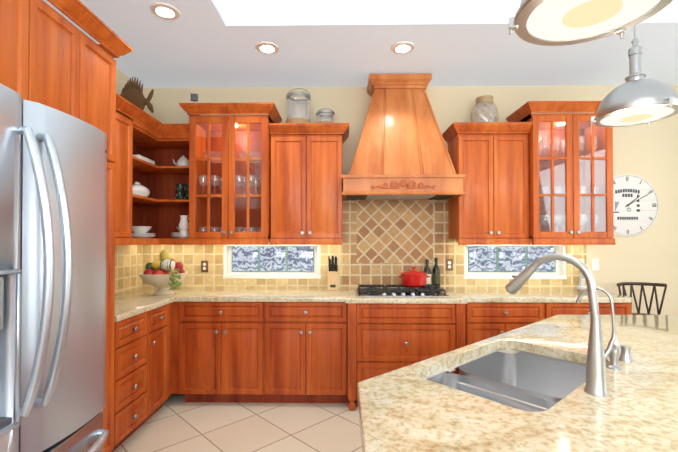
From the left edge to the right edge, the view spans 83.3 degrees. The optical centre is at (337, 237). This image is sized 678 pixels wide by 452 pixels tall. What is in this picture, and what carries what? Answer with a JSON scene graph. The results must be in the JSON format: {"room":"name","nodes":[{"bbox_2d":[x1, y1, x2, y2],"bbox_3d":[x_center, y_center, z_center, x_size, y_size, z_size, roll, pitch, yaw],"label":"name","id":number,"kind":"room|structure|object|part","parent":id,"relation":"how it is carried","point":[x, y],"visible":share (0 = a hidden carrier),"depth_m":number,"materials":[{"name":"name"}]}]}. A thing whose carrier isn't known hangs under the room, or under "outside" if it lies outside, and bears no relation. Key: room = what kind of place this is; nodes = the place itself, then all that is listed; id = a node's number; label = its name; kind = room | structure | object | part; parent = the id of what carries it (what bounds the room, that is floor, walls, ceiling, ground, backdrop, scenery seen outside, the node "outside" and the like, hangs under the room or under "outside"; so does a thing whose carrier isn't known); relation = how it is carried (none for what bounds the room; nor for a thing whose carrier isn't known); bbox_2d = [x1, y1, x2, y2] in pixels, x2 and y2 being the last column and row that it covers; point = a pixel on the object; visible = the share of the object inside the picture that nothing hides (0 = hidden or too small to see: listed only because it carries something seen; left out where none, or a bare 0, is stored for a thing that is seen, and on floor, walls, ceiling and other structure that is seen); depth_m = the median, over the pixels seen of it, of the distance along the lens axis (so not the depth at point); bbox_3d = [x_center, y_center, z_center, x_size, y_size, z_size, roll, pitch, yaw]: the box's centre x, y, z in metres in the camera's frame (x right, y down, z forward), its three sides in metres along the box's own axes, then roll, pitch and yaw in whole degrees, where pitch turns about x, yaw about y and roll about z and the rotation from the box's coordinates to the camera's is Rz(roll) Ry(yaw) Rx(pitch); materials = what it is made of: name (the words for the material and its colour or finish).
{"room":"kitchen","nodes":[
{"label":"kitchen","id":0,"kind":"room"},
{"bbox_2d":[116,68,140,94],"bbox_3d":[-2.116,-0.281,0.459,0.200,3.320,6.750,0,-1,1],"label":"wall","id":1,"kind":"structure","parent":0,"point":[122,79],"depth_m":3.46,"materials":[{"name":"beige paint"}]},
{"bbox_2d":[120,108,135,239],"bbox_3d":[-1.811,-0.474,2.727,0.337,0.950,0.690,0,-1,1],"label":"upper cabinet","id":2,"kind":"object","parent":1,"relation":"attached to","point":[127,126],"depth_m":2.99,"materials":[{"name":"brown wood"}]},
{"bbox_2d":[116,77,153,119],"bbox_3d":[-1.762,-1.168,3.305,0.430,0.449,0.176,0,-1,1],"label":"fish sculpture","id":3,"kind":"object","parent":2,"relation":"on","point":[132,92],"visible":0.5,"depth_m":3.26,"materials":[{"name":"brown wood"}]},
{"bbox_2d":[132,182,149,196],"bbox_3d":[-1.801,-0.426,3.432,0.200,0.147,0.309,0,-1,1],"label":"tureen","id":4,"kind":"object","parent":2,"relation":"on","point":[137,189],"depth_m":3.37,"materials":[{"name":"white ceramic"}]},
{"bbox_2d":[132,154,154,164],"bbox_3d":[-1.802,-0.690,3.426,0.195,0.036,0.266,0,-1,1],"label":"plate","id":5,"kind":"object","parent":2,"relation":"on","point":[136,155],"depth_m":3.36,"materials":[{"name":"white ceramic"}]},
{"bbox_2d":[132,226,155,237],"bbox_3d":[-1.811,-0.047,3.497,0.251,0.107,0.260,0,-1,-29],"label":"bowl","id":6,"kind":"object","parent":2,"relation":"on","point":[139,231],"depth_m":3.43,"materials":[{"name":"white ceramic"}]},
{"bbox_2d":[171,215,188,238],"bbox_3d":[-1.463,-0.099,3.657,0.267,0.213,0.262,0,-1,31],"label":"pitcher","id":7,"kind":"object","parent":2,"relation":"on","point":[183,228],"depth_m":3.54,"materials":[{"name":"white ceramic"}]},
{"bbox_2d":[173,155,188,165],"bbox_3d":[-1.466,-0.724,3.698,0.226,0.128,0.123,0,-1,-35],"label":"teapot","id":8,"kind":"object","parent":2,"relation":"on","point":[183,161],"depth_m":3.64,"materials":[{"name":"white ceramic"}]},
{"bbox_2d":[175,184,188,199],"bbox_3d":[-1.472,-0.430,3.676,0.173,0.161,0.083,0,-1,1],"label":"mug","id":9,"kind":"object","parent":2,"relation":"on","point":[182,191],"depth_m":3.64,"materials":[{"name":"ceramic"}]},
{"bbox_2d":[199,151,260,231],"bbox_3d":[-0.979,-0.399,3.629,0.640,0.782,0.256,0,-1,1],"label":"glassware","id":10,"kind":"object","parent":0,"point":[218,229],"depth_m":3.58,"materials":[{"name":"clear glass"}]},
{"bbox_2d":[113,394,361,451],"bbox_3d":[1.120,1.409,0.494,6.670,0.060,6.950,0,-1,1],"label":"floor","id":11,"kind":"structure","parent":0,"point":[175,423],"depth_m":2.80,"materials":[{"name":"tile"}]},
{"bbox_2d":[0,83,108,451],"bbox_3d":[-1.300,0.482,1.119,0.993,1.807,0.780,0,-1,1],"label":"fridge","id":12,"kind":"object","parent":11,"relation":"on","point":[53,178],"visible":1,"depth_m":1.15,"materials":[{"name":"grey metal"}]},
{"bbox_3d":[-0.929,0.118,0.921,0.081,1.060,0.387,0,-1,1],"label":"door","id":13,"kind":"part","parent":12,"relation":"part of","materials":[{"name":"silver metal"}]},
{"bbox_2d":[0,0,119,451],"bbox_3d":[-1.682,0.095,1.944,0.617,2.596,0.820,0,-1,1],"label":"tall cabinet","id":14,"kind":"object","parent":11,"relation":"on","point":[45,59],"depth_m":2.04,"materials":[{"name":"brown wood"}]},
{"bbox_2d":[120,324,147,443],"bbox_3d":[-1.678,0.963,2.564,0.607,0.874,0.397,0,-1,1],"label":"base cabinet","id":15,"kind":"object","parent":11,"relation":"on","point":[133,337],"depth_m":2.57,"materials":[{"name":"brown wood"}]},
{"bbox_2d":[148,324,179,418],"bbox_3d":[-1.650,0.967,3.004,0.650,0.874,0.483,0,-1,1],"label":"base cabinet","id":16,"kind":"object","parent":11,"relation":"on","point":[163,339],"depth_m":2.99,"materials":[{"name":"brown wood"}]},
{"bbox_2d":[180,324,263,402],"bbox_3d":[-0.993,0.972,3.484,0.775,0.874,0.637,0,-1,1],"label":"base cabinet","id":17,"kind":"object","parent":11,"relation":"on","point":[219,362],"depth_m":3.17,"materials":[{"name":"brown wood"}]},
{"bbox_2d":[120,288,631,323],"bbox_3d":[0.237,0.511,3.065,4.422,0.040,1.447,0,-1,1],"label":"countertop","id":18,"kind":"structure","parent":17,"relation":"on","point":[137,305],"depth_m":3.15,"materials":[{"name":"beige stone"}]},
{"bbox_2d":[139,250,187,294],"bbox_3d":[-1.508,0.299,3.325,0.413,0.387,0.400,0,-1,1],"label":"fruit bowl","id":19,"kind":"object","parent":18,"relation":"on","point":[165,273],"visible":1,"depth_m":3.25,"materials":[{"name":"beige ceramic"}]},
{"bbox_3d":[-1.518,0.400,3.329,0.392,0.185,0.392,0,-1,1],"label":"dish","id":20,"kind":"part","parent":19,"relation":"part of","materials":[{"name":"beige ceramic"}]},
{"bbox_2d":[328,256,337,290],"bbox_3d":[-0.044,0.333,3.642,0.100,0.326,0.162,0,-1,1],"label":"knife block","id":21,"kind":"object","parent":18,"relation":"on","point":[332,275],"visible":1,"depth_m":3.59,"materials":[{"name":"brown wood"}]},
{"bbox_2d":[355,285,450,296],"bbox_3d":[0.553,0.470,3.407,0.780,0.049,0.490,0,-1,1],"label":"cooktop","id":22,"kind":"object","parent":18,"relation":"in","point":[371,291],"depth_m":3.28,"materials":[{"name":"black metal"}]},
{"bbox_2d":[397,266,429,286],"bbox_3d":[0.705,0.357,3.536,0.307,0.177,0.244,0,-1,1],"label":"pot","id":23,"kind":"object","parent":22,"relation":"on","point":[413,277],"visible":1,"depth_m":3.44,"materials":[{"name":"red ceramic"}]},
{"bbox_2d":[423,259,430,287],"bbox_3d":[0.871,0.353,3.706,0.073,0.287,0.073,0,-1,1],"label":"bottle","id":24,"kind":"object","parent":18,"relation":"on","point":[427,269],"visible":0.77,"depth_m":3.68,"materials":[{"name":"black"}]},
{"bbox_2d":[432,258,439,287],"bbox_3d":[0.957,0.346,3.703,0.073,0.302,0.073,0,-1,1],"label":"bottle","id":25,"kind":"object","parent":18,"relation":"on","point":[436,275],"visible":0.92,"depth_m":3.67,"materials":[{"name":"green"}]},
{"bbox_2d":[576,272,586,289],"bbox_3d":[2.346,0.399,3.612,0.120,0.194,0.100,0,-1,1],"label":"phone","id":26,"kind":"object","parent":18,"relation":"on","point":[581,286],"visible":0.56,"depth_m":3.60,"materials":[{"name":"white plastic"}]},
{"bbox_2d":[264,324,347,402],"bbox_3d":[-0.258,0.972,3.473,0.695,0.874,0.637,0,-1,1],"label":"base cabinet","id":27,"kind":"object","parent":11,"relation":"on","point":[304,363],"depth_m":3.16,"materials":[{"name":"brown wood"}]},
{"bbox_2d":[348,324,467,410],"bbox_3d":[0.559,0.971,3.424,0.940,0.874,0.711,0,-1,1],"label":"base cabinet","id":28,"kind":"object","parent":11,"relation":"on","point":[374,350],"depth_m":3.08,"materials":[{"name":"brown wood"}]},
{"bbox_2d":[468,324,528,344],"bbox_3d":[1.368,0.972,3.449,0.677,0.874,0.637,0,-1,1],"label":"base cabinet","id":29,"kind":"object","parent":11,"relation":"on","point":[476,332],"depth_m":3.14,"materials":[{"name":"brown wood"}]},
{"bbox_2d":[357,253,677,451],"bbox_3d":[1.314,0.712,0.513,2.523,1.336,3.780,0,-1,1],"label":"kitchen island","id":30,"kind":"object","parent":11,"relation":"on","point":[594,381],"visible":1,"depth_m":1.16,"materials":[{"name":"stone"}]},
{"bbox_2d":[424,349,585,411],"bbox_3d":[0.658,0.627,1.402,0.996,0.225,0.975,0,-1,1],"label":"sink","id":31,"kind":"object","parent":30,"relation":"in","point":[532,380],"depth_m":1.60,"materials":[{"name":"silver metal"}]},
{"bbox_2d":[505,253,615,396],"bbox_3d":[0.729,0.262,1.254,0.268,0.422,0.243,0,-1,1],"label":"faucet","id":32,"kind":"object","parent":30,"relation":"on","point":[596,385],"depth_m":1.16,"materials":[{"name":"silver metal"}]},
{"bbox_2d":[575,287,621,369],"bbox_3d":[0.974,0.329,1.405,0.109,0.290,0.153,0,-1,1],"label":"filter faucet","id":33,"kind":"object","parent":30,"relation":"on","point":[614,355],"depth_m":1.38,"materials":[{"name":"silver metal"}]},
{"bbox_2d":[616,282,666,314],"bbox_3d":[2.697,0.908,3.306,0.440,1.001,0.421,0,-1,1],"label":"bar stool","id":34,"kind":"object","parent":11,"relation":"on","point":[641,284],"visible":0.35,"depth_m":3.45,"materials":[{"name":"brown metal"}]},
{"bbox_2d":[43,0,677,87],"bbox_3d":[1.120,-1.561,0.524,6.270,0.040,6.550,0,-1,1],"label":"ceiling","id":35,"kind":"structure","parent":0,"point":[200,44],"depth_m":3.12,"materials":[{"name":"white paint"}]},
{"bbox_2d":[150,2,179,19],"bbox_3d":[-1.156,-1.514,2.558,0.187,0.012,0.187,1,-1,-44],"label":"recessed light","id":36,"kind":"object","parent":35,"relation":"in","point":[162,10],"depth_m":2.55,"materials":[{"name":"white"}]},
{"bbox_2d":[255,41,278,53],"bbox_3d":[-0.561,-1.509,3.042,0.187,0.012,0.187,1,-1,-44],"label":"recessed light","id":37,"kind":"object","parent":35,"relation":"in","point":[265,47],"depth_m":3.03,"materials":[{"name":"white"}]},
{"bbox_2d":[391,41,414,53],"bbox_3d":[0.519,-1.509,3.041,0.187,0.012,0.187,1,-1,-44],"label":"recessed light","id":38,"kind":"object","parent":35,"relation":"in","point":[403,47],"depth_m":3.03,"materials":[{"name":"white"}]},
{"bbox_2d":[348,74,379,175],"bbox_3d":[0.229,-0.981,3.431,0.248,0.862,0.219,0,-1,1],"label":"range hood","id":39,"kind":"object","parent":0,"relation":"attached to","point":[366,162],"depth_m":3.41,"materials":[{"name":"brown wood"}]},
{"bbox_2d":[143,85,677,314],"bbox_3d":[1.170,-0.247,3.886,6.670,3.320,0.200,0,-1,1],"label":"wall","id":40,"kind":"structure","parent":0,"point":[647,152],"depth_m":3.77,"materials":[{"name":"beige paint"}]},
{"bbox_2d":[190,93,197,101],"bbox_3d":[-1.278,-1.235,3.402,0.064,0.091,0.043,0,-1,1],"label":"security camera","id":41,"kind":"object","parent":40,"relation":"attached to","point":[194,97],"visible":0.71,"depth_m":3.39,"materials":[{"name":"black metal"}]},
{"bbox_2d":[201,261,207,271],"bbox_3d":[-1.326,0.288,3.801,0.072,0.116,0.009,0,-1,1],"label":"outlet","id":42,"kind":"object","parent":40,"relation":"attached to","point":[204,264],"depth_m":3.80,"materials":[{"name":"brown metal"}]},
{"bbox_2d":[268,124,343,239],"bbox_3d":[-0.283,-0.506,3.638,0.657,1.032,0.337,0,-1,1],"label":"upper cabinet","id":43,"kind":"object","parent":40,"relation":"attached to","point":[306,179],"depth_m":3.47,"materials":[{"name":"brown wood"}]},
{"bbox_2d":[286,88,310,122],"bbox_3d":[-0.374,-1.215,3.638,0.242,0.424,0.242,0,-1,1],"label":"jar","id":44,"kind":"object","parent":43,"relation":"on","point":[300,102],"visible":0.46,"depth_m":3.56,"materials":[{"name":"clear glass"}]},
{"bbox_2d":[316,108,334,122],"bbox_3d":[-0.116,-1.118,3.633,0.189,0.230,0.189,0,-1,1],"label":"jar","id":45,"kind":"object","parent":43,"relation":"on","point":[327,116],"visible":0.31,"depth_m":3.58,"materials":[{"name":"clear glass"}]},
{"bbox_2d":[115,199,586,293],"bbox_3d":[0.230,0.048,3.071,4.412,0.886,1.448,0,-1,1],"label":"backsplash","id":46,"kind":"structure","parent":40,"relation":"attached to","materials":[{"name":"tile"}]},
{"bbox_2d":[223,244,566,278],"bbox_3d":[0.556,0.239,3.884,3.404,0.342,0.212,0,-1,1],"label":"window","id":47,"kind":"structure","parent":40,"relation":"in","point":[268,261],"depth_m":3.84,"materials":[{"name":"white"}]},
{"bbox_2d":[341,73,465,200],"bbox_3d":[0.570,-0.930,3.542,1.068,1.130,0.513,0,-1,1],"label":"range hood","id":48,"kind":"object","parent":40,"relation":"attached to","point":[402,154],"depth_m":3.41,"materials":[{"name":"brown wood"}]},
{"bbox_2d":[446,259,452,270],"bbox_3d":[1.104,0.269,3.765,0.072,0.116,0.009,0,-1,1],"label":"outlet","id":49,"kind":"object","parent":40,"relation":"attached to","point":[449,265],"depth_m":3.76,"materials":[{"name":"brown metal"}]},
{"bbox_2d":[448,124,531,239],"bbox_3d":[1.413,-0.506,3.613,0.637,1.032,0.337,0,-1,1],"label":"upper cabinet","id":50,"kind":"object","parent":40,"relation":"attached to","point":[491,196],"depth_m":3.45,"materials":[{"name":"brown wood"}]},
{"bbox_2d":[471,95,498,121],"bbox_3d":[1.391,-1.164,3.612,0.248,0.322,0.249,0,-1,1],"label":"vase","id":51,"kind":"object","parent":50,"relation":"on","point":[485,101],"visible":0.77,"depth_m":3.55,"materials":[{"name":"clear glass"}]},
{"bbox_2d":[592,259,598,270],"bbox_3d":[2.538,0.267,3.754,0.072,0.116,0.009,0,-1,1],"label":"outlet","id":52,"kind":"object","parent":40,"relation":"attached to","point":[595,262],"depth_m":3.75,"materials":[{"name":"white plastic"}]},
{"bbox_2d":[613,174,658,236],"bbox_3d":[2.843,-0.316,3.747,0.614,0.614,0.024,0,-1,1],"label":"wall clock","id":53,"kind":"object","parent":40,"relation":"attached to","point":[635,205],"visible":0.83,"depth_m":3.74,"materials":[{"name":"white"}]},
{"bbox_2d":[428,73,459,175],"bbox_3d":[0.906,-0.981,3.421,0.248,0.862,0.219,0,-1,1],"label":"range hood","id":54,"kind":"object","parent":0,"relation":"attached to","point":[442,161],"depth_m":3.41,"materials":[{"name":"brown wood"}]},
{"bbox_2d":[215,0,677,19],"bbox_3d":[1.309,-1.731,0.478,4.370,0.300,4.540,0,-1,1],"label":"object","id":55,"kind":"structure","parent":0,"point":[322,9],"depth_m":2.72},
{"bbox_2d":[509,0,672,45],"bbox_3d":[0.747,-1.242,1.121,0.416,1.183,0.430,0,-1,1],"label":"pendant lamp","id":56,"kind":"object","parent":55,"relation":"hanging from","point":[553,22],"visible":1,"depth_m":1.16,"materials":[{"name":"silver metal"}]},
{"bbox_2d":[590,25,677,126],"bbox_3d":[1.748,-1.256,2.235,0.416,1.132,0.430,0,-1,1],"label":"pendant lamp","id":57,"kind":"object","parent":55,"relation":"hanging from","point":[637,98],"visible":1,"depth_m":2.16,"materials":[{"name":"silver metal"}]},
{"bbox_2d":[539,136,598,230],"bbox_3d":[2.087,-0.470,3.584,0.639,0.922,0.196,0,-1,1],"label":"glassware","id":58,"kind":"object","parent":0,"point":[564,192],"depth_m":3.53,"materials":[{"name":"clear glass"}]}
]}

